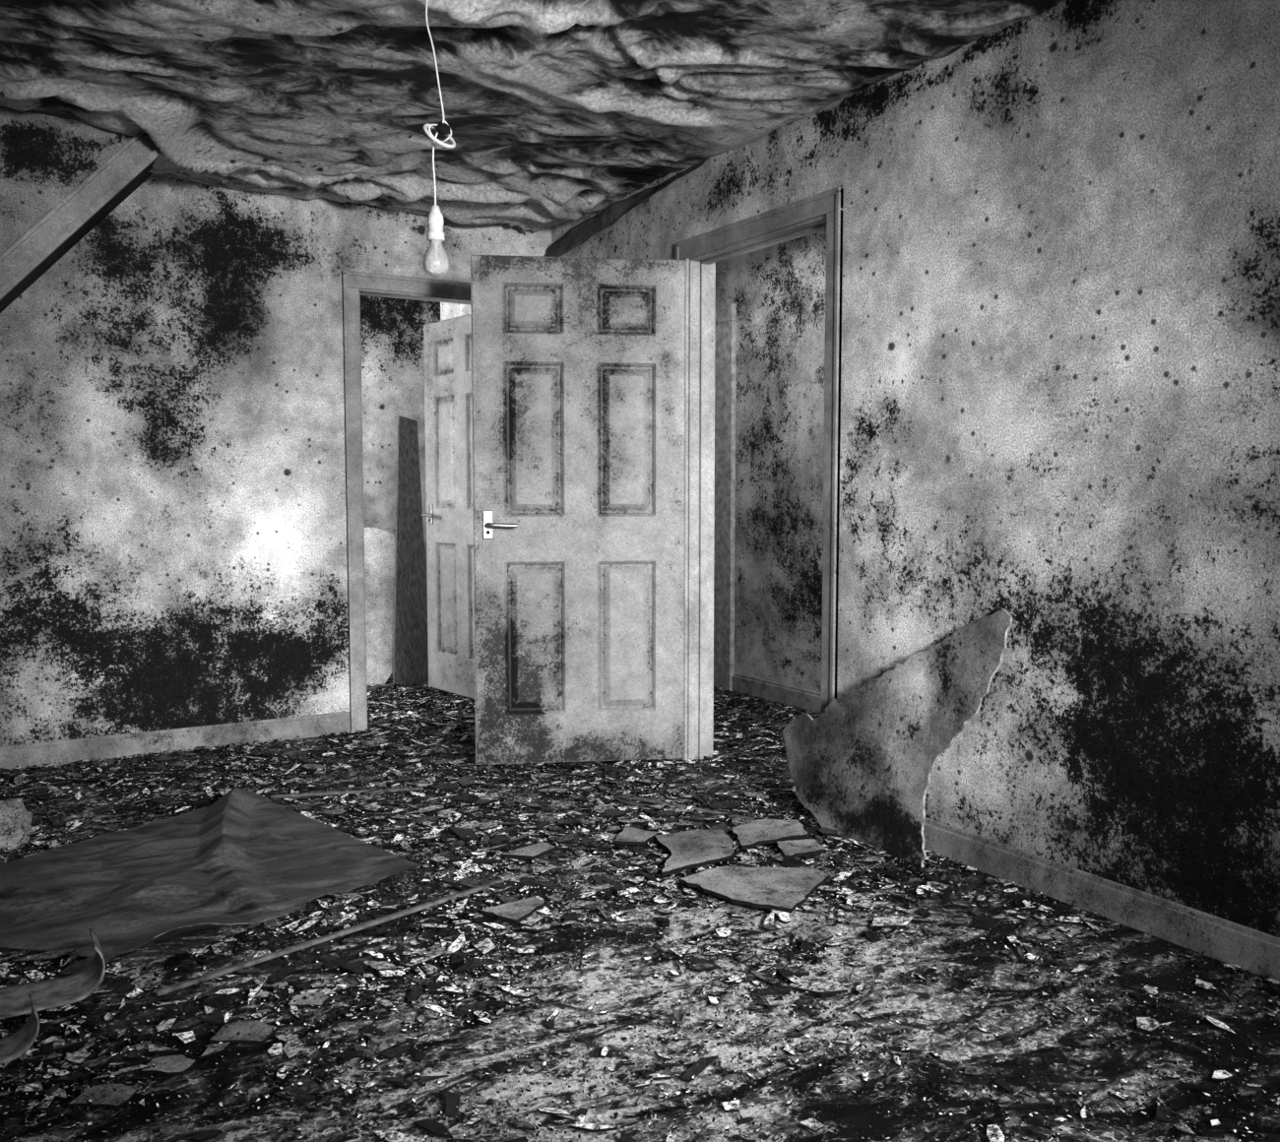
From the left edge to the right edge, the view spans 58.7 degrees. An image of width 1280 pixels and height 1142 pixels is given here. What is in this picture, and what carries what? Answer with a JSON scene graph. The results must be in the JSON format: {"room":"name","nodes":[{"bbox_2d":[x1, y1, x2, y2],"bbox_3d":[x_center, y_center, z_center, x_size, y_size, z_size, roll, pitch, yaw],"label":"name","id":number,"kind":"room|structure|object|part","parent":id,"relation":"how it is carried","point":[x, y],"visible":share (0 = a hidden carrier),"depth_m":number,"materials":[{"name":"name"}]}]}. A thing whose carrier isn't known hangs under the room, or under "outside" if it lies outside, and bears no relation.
{"room":"abandoned house room","nodes":[
{"label":"abandoned house room","id":0,"kind":"room"},
{"bbox_2d":[0,107,132,255],"bbox_3d":[-2.318,-0.754,3.772,1.490,1.634,0.030,-2,5,-31],"label":"wall","id":1,"kind":"structure","parent":0,"point":[44,159],"depth_m":3.88,"materials":[{"name":"paint"}]},
{"bbox_2d":[0,130,162,300],"bbox_3d":[-2.299,-0.745,3.740,1.490,1.660,0.044,-2,5,-31],"label":"trim","id":2,"kind":"structure","parent":1,"relation":"attached to","point":[61,223],"depth_m":3.91,"materials":[{"name":"paint"}]},
{"bbox_2d":[0,159,155,313],"bbox_3d":[-2.462,-0.770,4.018,1.525,1.629,0.600,-2,5,-31],"label":"beam","id":3,"kind":"structure","parent":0,"point":[145,174],"depth_m":4.28,"materials":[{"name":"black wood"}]},
{"bbox_2d":[0,176,551,746],"bbox_3d":[-1.875,-0.455,4.803,3.300,2.420,0.110,-2,5,-31],"label":"wall","id":4,"kind":"structure","parent":0,"point":[173,554],"depth_m":4.73,"materials":[{"name":"paint"}]},
{"bbox_2d":[0,711,350,771],"bbox_3d":[-1.850,0.707,4.828,3.284,0.100,0.016,-2,5,-31],"label":"baseboard","id":5,"kind":"structure","parent":4,"relation":"attached to","point":[64,751],"depth_m":4.75,"materials":[{"name":"paint"}]},
{"bbox_2d":[341,270,470,732],"bbox_3d":[-0.945,-0.314,5.364,0.916,2.059,0.148,-2,5,-31],"label":"trim","id":6,"kind":"structure","parent":4,"relation":"attached to","point":[354,285],"depth_m":5.10,"materials":[{"name":"paint"}]},
{"bbox_2d":[423,314,475,699],"bbox_3d":[-0.915,-0.325,5.922,0.036,1.965,0.750,-3,5,-39],"label":"door","id":7,"kind":"structure","parent":4,"relation":"in","point":[448,423],"depth_m":6.00,"materials":[{"name":"paint"}]},
{"bbox_2d":[428,504,432,524],"bbox_3d":[-1.134,-0.304,6.159,0.008,0.110,0.040,-3,5,-39],"label":"plate","id":8,"kind":"object","parent":7,"relation":"attached to","point":[429,506],"visible":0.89,"depth_m":6.15,"materials":[{"name":"metal"}]},
{"bbox_2d":[421,512,434,517],"bbox_3d":[-1.123,-0.298,6.102,0.063,0.021,0.120,-3,5,-39],"label":"lever","id":9,"kind":"object","parent":8,"relation":"attached to","point":[422,514],"visible":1,"depth_m":6.07,"materials":[{"name":"metal"}]},
{"bbox_2d":[423,314,474,699],"bbox_3d":[-0.915,-0.325,5.922,0.036,1.965,0.752,-3,5,-39],"label":"leaf edges","id":10,"kind":"object","parent":7,"relation":"attached to","point":[469,314],"visible":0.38,"depth_m":6.17,"materials":[{"name":"paint"}]},
{"bbox_2d":[366,682,398,691],"bbox_3d":[-1.442,0.637,6.212,0.307,0.012,0.166,-2,5,-31],"label":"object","id":11,"kind":"object","parent":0,"point":[395,683],"depth_m":6.25,"materials":[{"name":"grey wood"}]},
{"bbox_2d":[360,295,440,674],"bbox_3d":[-2.641,-0.547,6.090,3.300,2.420,0.110,-2,5,-31],"label":"wall","id":12,"kind":"structure","parent":0,"point":[391,329],"depth_m":6.69,"materials":[{"name":"paint"}]},
{"bbox_2d":[0,0,1065,232],"bbox_3d":[-0.163,-1.365,1.846,3.300,0.130,6.600,-2,5,-31],"label":"ceiling","id":13,"kind":"structure","parent":0,"point":[556,112],"depth_m":3.49,"materials":[{"name":"grey paint"}]},
{"bbox_2d":[422,0,455,277],"bbox_3d":[-0.454,-1.048,2.532,0.083,0.776,0.076,0,4,0],"label":"pendant light","id":14,"kind":"object","parent":13,"relation":"hanging from","point":[435,262],"visible":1,"depth_m":2.54,"materials":[{"name":"white plastic"}]},
{"bbox_3d":[-0.455,-1.119,2.527,0.039,0.630,0.004,0,4,0],"label":"cord","id":15,"kind":"part","parent":14,"relation":"part of","materials":[{"name":"white plastic"}]},
{"bbox_3d":[-0.458,-0.703,2.557,0.059,0.086,0.059,-2,5,-31],"label":"bulb glass","id":16,"kind":"part","parent":14,"relation":"part of","materials":[{"name":"white glass"}]},
{"bbox_2d":[544,154,713,256],"bbox_3d":[-0.107,-1.501,4.854,0.061,0.195,1.420,-2,5,-31],"label":"paper strip","id":17,"kind":"object","parent":13,"relation":"hanging from","point":[580,233],"visible":0.97,"depth_m":4.93,"materials":[{"name":"grey paper"}]},
{"bbox_2d":[0,674,1279,1141],"bbox_3d":[0.247,0.868,3.474,5.700,0.092,8.900,-2,5,-31],"label":"floor","id":18,"kind":"structure","parent":0,"point":[864,1114],"depth_m":2.40,"materials":[{"name":"grey concrete"}]},
{"bbox_2d":[0,798,31,852],"bbox_3d":[-1.997,0.775,3.501,0.228,0.147,0.219,-2,5,-31],"label":"rubble","id":19,"kind":"object","parent":18,"relation":"on","point":[15,820],"visible":1,"depth_m":3.47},
{"bbox_2d":[0,994,39,1064],"bbox_3d":[-1.323,0.888,2.109,0.374,0.083,0.140,-2,5,-31],"label":"strip","id":20,"kind":"object","parent":18,"relation":"on","point":[12,1047],"visible":1,"depth_m":2.19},
{"bbox_2d":[0,928,105,1020],"bbox_3d":[-1.400,0.859,2.353,0.526,0.106,0.200,-2,5,-31],"label":"strip","id":21,"kind":"object","parent":18,"relation":"on","point":[15,1000],"visible":1,"depth_m":2.44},
{"bbox_2d":[67,1083,135,1108],"bbox_3d":[-0.962,0.945,2.052,0.099,0.006,0.074,0,4,3],"label":"shard","id":22,"kind":"object","parent":18,"relation":"on","point":[107,1097],"visible":1,"depth_m":2.04},
{"bbox_2d":[141,1054,195,1075],"bbox_3d":[-0.890,0.937,2.162,0.086,0.006,0.067,1,4,8],"label":"shard","id":23,"kind":"object","parent":18,"relation":"on","point":[179,1064],"visible":1,"depth_m":2.15},
{"bbox_2d":[0,787,422,957],"bbox_3d":[-1.359,0.824,3.071,0.969,0.079,1.384,3,5,38],"label":"sheet","id":24,"kind":"object","parent":18,"relation":"on","point":[242,858],"visible":1,"depth_m":3.15,"materials":[{"name":"grey fabric"}]},
{"bbox_2d":[209,1021,277,1044],"bbox_3d":[-0.791,0.928,2.291,0.113,0.006,0.090,0,4,5],"label":"shard","id":25,"kind":"object","parent":18,"relation":"on","point":[250,1032],"visible":1,"depth_m":2.28},
{"bbox_2d":[287,992,330,1007],"bbox_3d":[-0.704,0.917,2.436,0.078,0.006,0.061,0,4,4],"label":"shard","id":26,"kind":"object","parent":18,"relation":"on","point":[319,999],"visible":1,"depth_m":2.43},
{"bbox_2d":[154,879,504,996],"bbox_3d":[-0.711,0.885,2.806,0.016,0.010,0.968,4,6,43],"label":"batten","id":27,"kind":"object","parent":18,"relation":"on","point":[230,969],"visible":1,"depth_m":2.73,"materials":[{"name":"grey wood"}]},
{"bbox_2d":[270,786,423,798],"bbox_3d":[-1.046,0.793,4.081,0.528,0.010,0.014,-1,4,-12],"label":"batten","id":28,"kind":"object","parent":18,"relation":"on","point":[416,788],"visible":1,"depth_m":4.07,"materials":[{"name":"grey wood"}]},
{"bbox_2d":[364,527,395,685],"bbox_3d":[-1.603,0.195,6.447,0.535,0.885,0.292,-2,5,-31],"label":"panel","id":29,"kind":"object","parent":18,"relation":"on","point":[379,544],"visible":0.29,"depth_m":6.50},
{"bbox_2d":[392,415,428,687],"bbox_3d":[-1.348,-0.135,6.542,0.221,1.530,0.463,-1,4,-20],"label":"wooden plank","id":30,"kind":"object","parent":18,"relation":"on","point":[410,658],"visible":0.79,"depth_m":6.52,"materials":[{"name":"grey wood"}]},
{"bbox_2d":[480,896,545,924],"bbox_3d":[-0.310,0.869,2.934,0.122,0.011,0.159,3,5,38],"label":"shard","id":31,"kind":"object","parent":18,"relation":"on","point":[517,912],"visible":1,"depth_m":2.91},
{"bbox_2d":[500,842,555,859],"bbox_3d":[-0.324,0.836,3.381,0.154,0.019,0.094,-3,5,-39],"label":"shard","id":32,"kind":"object","parent":18,"relation":"on","point":[536,851],"visible":1,"depth_m":3.37},
{"bbox_2d":[615,827,660,845],"bbox_3d":[-0.009,0.826,3.535,0.120,0.019,0.126,1,4,18],"label":"shard","id":33,"kind":"object","parent":18,"relation":"on","point":[631,836],"visible":0.98,"depth_m":3.53},
{"bbox_2d":[0,675,1279,1141],"bbox_3d":[-0.534,0.795,4.000,4.046,0.040,5.661,-2,5,-31],"label":"debris","id":34,"kind":"object","parent":18,"relation":"on","point":[1147,1024],"visible":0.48,"depth_m":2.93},
{"bbox_2d":[627,794,755,820],"bbox_3d":[0.163,0.807,3.886,0.510,0.010,0.012,3,5,34],"label":"batten","id":35,"kind":"object","parent":18,"relation":"on","point":[634,798],"visible":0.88,"depth_m":3.89,"materials":[{"name":"grey wood"}]},
{"bbox_2d":[654,830,733,876],"bbox_3d":[0.170,0.834,3.389,0.235,0.011,0.389,0,4,-3],"label":"shard","id":36,"kind":"object","parent":18,"relation":"on","point":[692,849],"visible":1,"depth_m":3.40},
{"bbox_2d":[678,866,830,912],"bbox_3d":[0.307,0.853,3.134,0.361,0.011,0.339,2,5,27],"label":"shard","id":37,"kind":"object","parent":18,"relation":"on","point":[784,889],"visible":1,"depth_m":3.09},
{"bbox_2d":[732,819,807,849],"bbox_3d":[0.404,0.816,3.555,0.228,0.022,0.239,0,4,-7],"label":"shard","id":38,"kind":"object","parent":18,"relation":"on","point":[754,833],"visible":1,"depth_m":3.54},
{"bbox_2d":[776,838,826,858],"bbox_3d":[0.480,0.833,3.417,0.140,0.016,0.125,-1,4,-13],"label":"shard","id":39,"kind":"object","parent":18,"relation":"on","point":[807,847],"visible":1,"depth_m":3.41},
{"bbox_2d":[782,608,1012,867],"bbox_3d":[0.718,0.468,3.496,0.124,0.774,0.910,-3,5,-36],"label":"broken plasterboard","id":40,"kind":"object","parent":18,"relation":"on","point":[864,767],"visible":0.98,"depth_m":3.43,"materials":[{"name":"grey paint"}]},
{"bbox_2d":[715,229,826,693],"bbox_3d":[0.922,-0.511,5.584,0.110,2.420,5.000,-2,5,-31],"label":"wall","id":41,"kind":"structure","parent":0,"point":[777,290],"depth_m":5.83,"materials":[{"name":"paint"}]},
{"bbox_2d":[713,303,736,691],"bbox_3d":[0.233,-0.419,6.614,0.031,2.090,1.060,-2,5,-31],"label":"trim","id":42,"kind":"structure","parent":41,"relation":"attached to","point":[726,315],"depth_m":6.21,"materials":[{"name":"grey wood"}]},
{"bbox_2d":[732,672,821,713],"bbox_3d":[1.329,0.704,4.861,0.016,0.100,3.195,-2,5,-31],"label":"baseboard","id":43,"kind":"structure","parent":41,"relation":"attached to","point":[804,699],"depth_m":5.88,"materials":[{"name":"paint"}]},
{"bbox_2d":[440,0,1279,938],"bbox_3d":[0.844,-0.366,3.566,0.110,2.420,8.400,-2,5,-31],"label":"wall","id":44,"kind":"structure","parent":0,"point":[1060,374],"depth_m":2.96,"materials":[{"name":"paint"}]},
{"bbox_2d":[470,255,685,765],"bbox_3d":[-0.236,-0.227,4.485,0.830,1.975,0.036,-1,4,-7],"label":"door","id":45,"kind":"structure","parent":44,"relation":"in","point":[578,367],"depth_m":4.47,"materials":[{"name":"paint"}]},
{"bbox_2d":[482,511,493,538],"bbox_3d":[-0.590,-0.180,4.422,0.040,0.110,0.008,-1,4,-7],"label":"plate","id":46,"kind":"object","parent":45,"relation":"attached to","point":[487,516],"visible":0.94,"depth_m":4.42,"materials":[{"name":"metal"}]},
{"bbox_2d":[485,522,516,528],"bbox_3d":[-0.536,-0.176,4.401,0.120,0.021,0.063,-1,4,-7],"label":"lever","id":47,"kind":"object","parent":46,"relation":"attached to","point":[488,525],"visible":1,"depth_m":4.37,"materials":[{"name":"metal"}]},
{"bbox_2d":[470,255,686,765],"bbox_3d":[-0.236,-0.227,4.485,0.832,1.975,0.036,-1,4,-7],"label":"leaf edges","id":48,"kind":"object","parent":45,"relation":"attached to","point":[471,255],"visible":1,"depth_m":4.46,"materials":[{"name":"paint"}]},
{"bbox_2d":[675,187,843,760],"bbox_3d":[0.456,-0.242,4.224,0.148,2.079,0.986,-2,5,-31],"label":"trim","id":49,"kind":"structure","parent":44,"relation":"attached to","point":[822,211],"depth_m":4.50,"materials":[{"name":"paint"}]},
{"bbox_2d":[923,817,1279,982],"bbox_3d":[1.249,0.849,2.845,0.016,0.100,6.600,-2,5,-31],"label":"baseboard","id":50,"kind":"structure","parent":44,"relation":"attached to","point":[1257,952],"depth_m":2.90,"materials":[{"name":"paint"}]}
]}

